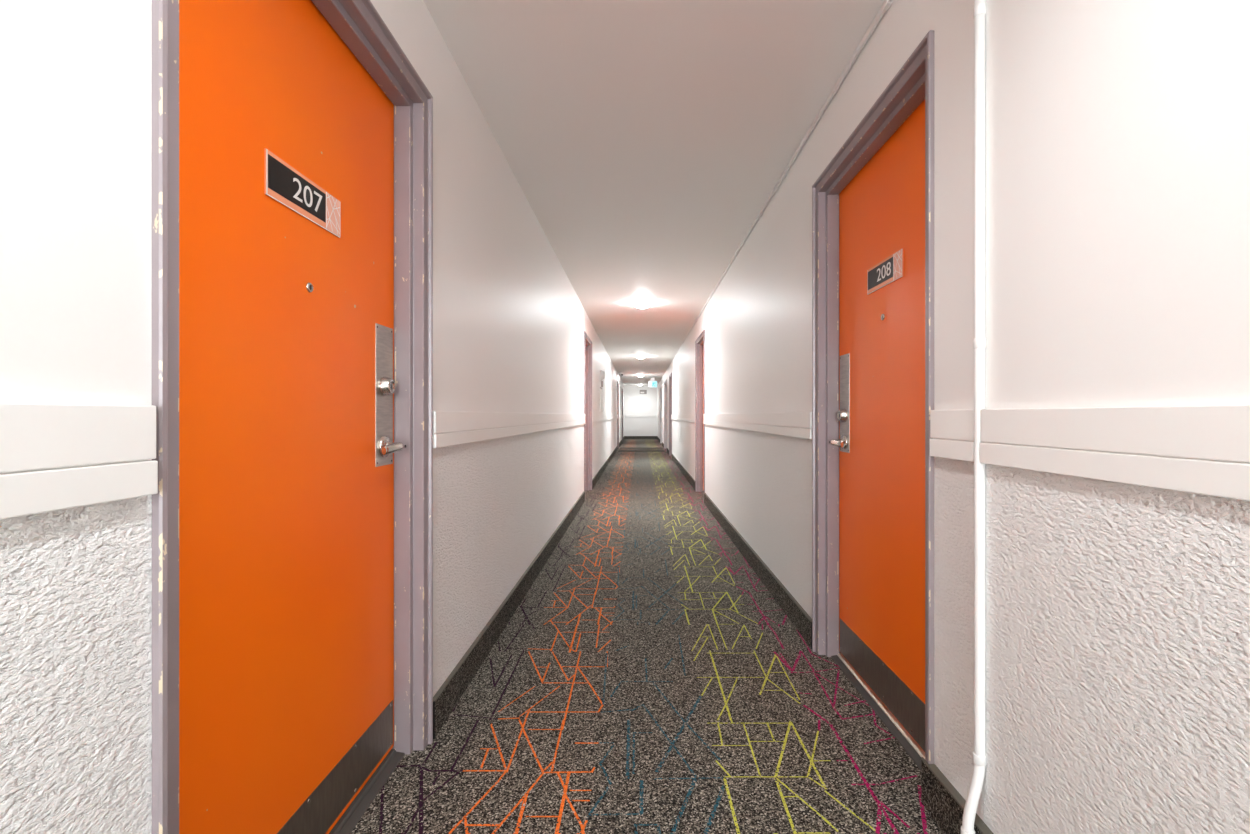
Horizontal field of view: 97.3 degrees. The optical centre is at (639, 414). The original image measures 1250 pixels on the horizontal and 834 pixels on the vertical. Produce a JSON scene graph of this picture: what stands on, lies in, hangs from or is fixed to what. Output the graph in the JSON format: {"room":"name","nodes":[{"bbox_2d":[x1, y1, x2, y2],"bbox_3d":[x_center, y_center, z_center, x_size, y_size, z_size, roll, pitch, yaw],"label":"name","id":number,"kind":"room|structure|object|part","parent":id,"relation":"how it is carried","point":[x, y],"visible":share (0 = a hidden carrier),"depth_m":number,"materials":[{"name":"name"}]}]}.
{"room":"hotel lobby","nodes":[
{"label":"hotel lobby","id":0,"kind":"room"},
{"bbox_2d":[0,0,623,833],"bbox_3d":[-0.769,-0.126,9.450,0.170,2.412,29.900,0,0,0],"label":"wall","id":1,"kind":"structure","parent":0,"point":[510,324],"depth_m":0.72,"materials":[{"name":"white paint"}]},
{"bbox_2d":[0,403,157,519],"bbox_3d":[-0.674,0.048,-2.370,0.020,0.122,6.259,0,0,0],"label":"trim","id":2,"kind":"structure","parent":1,"relation":"attached to","point":[53,457],"depth_m":0.64,"materials":[{"name":"white paint"}]},
{"bbox_2d":[152,0,432,833],"bbox_3d":[-0.741,0.014,1.278,0.146,2.092,1.015,0,0,0],"label":"door","id":3,"kind":"structure","parent":1,"relation":"in","point":[292,359],"depth_m":1.21,"materials":[{"name":"paint"}]},
{"bbox_2d":[264,148,339,237],"bbox_3d":[-0.767,-0.500,1.268,0.005,0.094,0.279,0,0,0],"label":"number sign","id":4,"kind":"object","parent":3,"relation":"attached to","point":[283,183],"visible":1,"depth_m":1.24,"materials":[{"name":"black plastic"}]},
{"bbox_3d":[-0.769,0.956,1.278,0.003,0.136,0.871,0,0,0],"label":"kick plate","id":5,"kind":"part","parent":3,"relation":"part of","materials":[{"name":"metal"}]},
{"bbox_3d":[-0.768,-0.058,1.657,0.003,0.420,0.109,0,0,0],"label":"lock plate","id":6,"kind":"part","parent":3,"relation":"part of","materials":[{"name":"metal"}]},
{"bbox_3d":[-0.735,0.094,1.609,0.067,0.065,0.148,0,0,0],"label":"lever handle","id":7,"kind":"part","parent":3,"relation":"part of","materials":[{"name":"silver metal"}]},
{"bbox_2d":[433,491,584,738],"bbox_3d":[-0.676,0.998,4.279,0.016,0.125,4.960,0,0,0],"label":"baseboard","id":8,"kind":"structure","parent":1,"relation":"attached to","point":[448,695],"depth_m":2.43,"materials":[{"name":"carpet"}]},
{"bbox_2d":[433,411,584,447],"bbox_3d":[-0.674,0.048,4.279,0.020,0.122,4.966,0,0,0],"label":"trim","id":9,"kind":"structure","parent":1,"relation":"attached to","point":[450,428],"depth_m":2.43,"materials":[{"name":"white paint"}]},
{"bbox_2d":[584,331,591,492],"bbox_3d":[-0.741,0.014,7.281,0.146,2.092,1.016,0,0,0],"label":"door","id":10,"kind":"structure","parent":1,"relation":"in","point":[587,342],"depth_m":7.72,"materials":[{"name":"paint"}]},
{"bbox_2d":[600,387,602,411],"bbox_3d":[-0.675,-0.270,9.770,0.018,0.420,0.580,0,0,0],"label":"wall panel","id":11,"kind":"object","parent":1,"relation":"attached to","point":[601,390],"visible":0.94,"depth_m":9.67,"materials":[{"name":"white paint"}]},
{"bbox_2d":[600,370,604,386],"bbox_3d":[-0.642,-0.640,9.740,0.084,0.280,0.380,0,0,0],"label":"fire alarm","id":12,"kind":"object","parent":1,"relation":"attached to","point":[602,373],"visible":1,"depth_m":9.60,"materials":[{"name":"white plastic"}]},
{"bbox_2d":[592,445,617,488],"bbox_3d":[-0.676,0.998,12.336,0.016,0.125,9.066,0,0,0],"label":"baseboard","id":13,"kind":"structure","parent":1,"relation":"attached to","point":[595,479],"depth_m":9.96,"materials":[{"name":"carpet"}]},
{"bbox_2d":[592,414,617,422],"bbox_3d":[-0.674,0.048,12.336,0.020,0.122,9.072,0,0,0],"label":"trim","id":14,"kind":"structure","parent":1,"relation":"attached to","point":[595,417],"depth_m":9.90,"materials":[{"name":"white paint"}]},
{"bbox_2d":[617,381,618,447],"bbox_3d":[-0.741,0.014,17.390,0.146,2.092,1.014,0,0,0],"label":"door","id":15,"kind":"structure","parent":1,"relation":"in","point":[617,381],"depth_m":17.86,"materials":[{"name":"paint"}]},
{"bbox_2d":[622,389,622,440],"bbox_3d":[-0.741,0.014,21.890,0.146,2.092,1.014,0,0,0],"label":"door","id":16,"kind":"structure","parent":1,"relation":"in","point":[622,389],"depth_m":22.35,"materials":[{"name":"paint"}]},
{"bbox_2d":[624,385,656,435],"bbox_3d":[0.053,-0.126,24.450,1.815,2.412,0.100,0,0,0],"label":"wall","id":17,"kind":"structure","parent":0,"point":[635,403],"depth_m":24.40,"materials":[{"name":"white paint"}]},
{"bbox_2d":[624,436,656,438],"bbox_3d":[0.053,0.998,24.392,1.444,0.125,0.016,0,0,0],"label":"baseboard","id":18,"kind":"structure","parent":17,"relation":"attached to","point":[625,437],"depth_m":24.39,"materials":[{"name":"carpet"}]},
{"bbox_2d":[625,415,656,416],"bbox_3d":[0.053,0.048,24.390,1.435,0.122,0.020,0,0,0],"label":"trim","id":19,"kind":"structure","parent":17,"relation":"attached to","point":[625,415],"depth_m":24.38,"materials":[{"name":"white paint"}]},
{"bbox_2d":[350,439,943,833],"bbox_3d":[0.053,1.110,9.500,1.815,0.101,30.000,0,0,0],"label":"floor","id":20,"kind":"structure","parent":0,"point":[647,679],"depth_m":1.94,"materials":[{"name":"carpet"}]},
{"bbox_2d":[618,450,664,451],"bbox_3d":[0.053,1.056,16.350,1.355,0.005,0.800,0,0,0],"label":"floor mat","id":21,"kind":"object","parent":20,"relation":"on","point":[618,450],"visible":1,"depth_m":15.95,"materials":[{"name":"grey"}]},
{"bbox_2d":[620,447,662,448],"bbox_3d":[0.053,1.056,17.500,1.355,0.005,0.900,0,0,0],"label":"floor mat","id":22,"kind":"object","parent":20,"relation":"on","point":[620,447],"visible":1,"depth_m":17.31,"materials":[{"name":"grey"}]},
{"bbox_2d":[423,0,883,384],"bbox_3d":[0.053,-1.362,9.500,1.815,0.100,30.000,0,0,0],"label":"ceiling","id":23,"kind":"structure","parent":0,"point":[645,140],"depth_m":2.45,"materials":[{"name":"white paint"}]},
{"bbox_2d":[634,301,650,307],"bbox_3d":[0.030,-1.282,6.440,0.200,0.060,0.200,0,0,0],"label":"ceiling light","id":24,"kind":"object","parent":23,"relation":"attached to","point":[640,304],"visible":1,"depth_m":6.38,"materials":[{"name":"white plastic"}]},
{"bbox_2d":[649,378,656,386],"bbox_3d":[0.470,-1.146,19.396,0.300,0.332,0.068,0,0,0],"label":"exit sign","id":25,"kind":"object","parent":23,"relation":"hanging from","point":[652,383],"visible":1,"depth_m":19.36,"materials":[{"name":"white plastic"}]},
{"bbox_3d":[0.470,-1.085,19.367,0.284,0.190,0.007,0,0,0],"label":"lit panel","id":26,"kind":"part","parent":25,"relation":"part of","materials":[{"name":"white"}]},
{"bbox_2d":[657,0,1249,833],"bbox_3d":[0.876,-0.126,9.450,0.170,2.412,29.900,0,0,0],"label":"wall","id":27,"kind":"structure","parent":0,"point":[1117,132],"depth_m":1.03,"materials":[{"name":"white paint"}]},
{"bbox_2d":[660,386,661,442],"bbox_3d":[0.848,0.014,19.825,0.146,2.092,1.644,0,0,0],"label":"door","id":28,"kind":"structure","parent":27,"relation":"in","point":[661,386],"depth_m":20.58,"materials":[{"name":"paint"}]},
{"bbox_2d":[664,379,666,451],"bbox_3d":[0.848,0.014,16.650,0.146,2.092,1.694,0,0,0],"label":"door","id":29,"kind":"structure","parent":27,"relation":"in","point":[665,382],"depth_m":17.43,"materials":[{"name":"paint"}]},
{"bbox_2d":[669,373,671,455],"bbox_3d":[0.848,0.014,13.905,0.146,2.092,1.004,0,0,0],"label":"door","id":30,"kind":"structure","parent":27,"relation":"in","point":[670,375],"depth_m":14.36,"materials":[{"name":"paint"}]},
{"bbox_2d":[671,453,694,489],"bbox_3d":[0.783,0.998,10.527,0.016,0.125,5.725,0,0,0],"label":"baseboard","id":31,"kind":"structure","parent":27,"relation":"attached to","point":[682,469],"depth_m":9.50,"materials":[{"name":"carpet"}]},
{"bbox_2d":[671,414,694,422],"bbox_3d":[0.781,0.048,10.527,0.020,0.122,5.731,0,0,0],"label":"trim","id":32,"kind":"structure","parent":27,"relation":"attached to","point":[681,417],"depth_m":9.45,"materials":[{"name":"white paint"}]},
{"bbox_2d":[695,330,704,495],"bbox_3d":[0.848,0.014,7.149,0.146,2.092,1.002,0,0,0],"label":"door","id":33,"kind":"structure","parent":27,"relation":"in","point":[700,341],"depth_m":7.58,"materials":[{"name":"paint"}]},
{"bbox_2d":[703,412,811,438],"bbox_3d":[0.781,0.048,4.562,0.020,0.122,4.149,0,0,0],"label":"trim","id":34,"kind":"structure","parent":27,"relation":"attached to","point":[794,424],"depth_m":3.27,"materials":[{"name":"white paint"}]},
{"bbox_2d":[704,493,811,648],"bbox_3d":[0.783,0.998,4.562,0.016,0.125,4.143,0,0,0],"label":"baseboard","id":35,"kind":"structure","parent":27,"relation":"attached to","point":[794,611],"depth_m":3.29,"materials":[{"name":"carpet"}]},
{"bbox_2d":[682,0,892,343],"bbox_3d":[0.782,-1.299,2.500,0.018,0.026,15.000,0,0,0],"label":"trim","id":36,"kind":"structure","parent":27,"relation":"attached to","point":[886,4],"depth_m":2.38,"materials":[{"name":"white paint"}]},
{"bbox_2d":[812,30,933,769],"bbox_3d":[0.848,0.014,1.976,0.146,2.092,1.003,0,0,0],"label":"door","id":37,"kind":"structure","parent":27,"relation":"in","point":[873,353],"depth_m":1.99,"materials":[{"name":"paint"}]},
{"bbox_3d":[0.842,0.115,2.301,0.067,0.065,0.148,0,0,0],"label":"lever handle","id":38,"kind":"part","parent":37,"relation":"part of","materials":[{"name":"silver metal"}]},
{"bbox_3d":[0.875,-0.050,2.349,0.003,0.416,0.109,0,0,0],"label":"lock plate","id":39,"kind":"part","parent":37,"relation":"part of","materials":[{"name":"metal"}]},
{"bbox_3d":[0.876,0.961,1.976,0.003,0.146,0.859,0,0,0],"label":"kick plate","id":40,"kind":"part","parent":37,"relation":"part of","materials":[{"name":"metal"}]},
{"bbox_2d":[867,248,902,294],"bbox_3d":[0.874,-0.507,1.968,0.005,0.094,0.279,0,0,0],"label":"number sign","id":41,"kind":"object","parent":37,"relation":"attached to","point":[890,269],"visible":1,"depth_m":1.95,"materials":[{"name":"brown plastic"}]},
{"bbox_2d":[930,409,973,461],"bbox_3d":[0.781,0.048,1.368,0.020,0.122,0.190,0,0,0],"label":"trim","id":42,"kind":"structure","parent":27,"relation":"attached to","point":[951,431],"depth_m":1.35,"materials":[{"name":"white paint"}]},
{"bbox_2d":[921,757,993,833],"bbox_3d":[0.780,0.998,-1.998,0.022,0.125,7.006,0,0,0],"label":"baseboard","id":43,"kind":"structure","parent":27,"relation":"attached to","point":[940,798],"depth_m":1.40,"materials":[{"name":"carpet"}]},
{"bbox_2d":[961,0,986,833],"bbox_3d":[0.764,-0.125,1.258,0.057,2.370,0.029,0,0,-9],"label":"pipe","id":44,"kind":"object","parent":27,"relation":"attached to","point":[979,757],"visible":1,"depth_m":1.25,"materials":[{"name":"white paint"}]},
{"bbox_2d":[980,405,1249,500],"bbox_3d":[0.781,0.048,-2.127,0.020,0.122,6.746,0,0,0],"label":"trim","id":45,"kind":"structure","parent":27,"relation":"attached to","point":[1205,450],"depth_m":0.86,"materials":[{"name":"white paint"}]}
]}

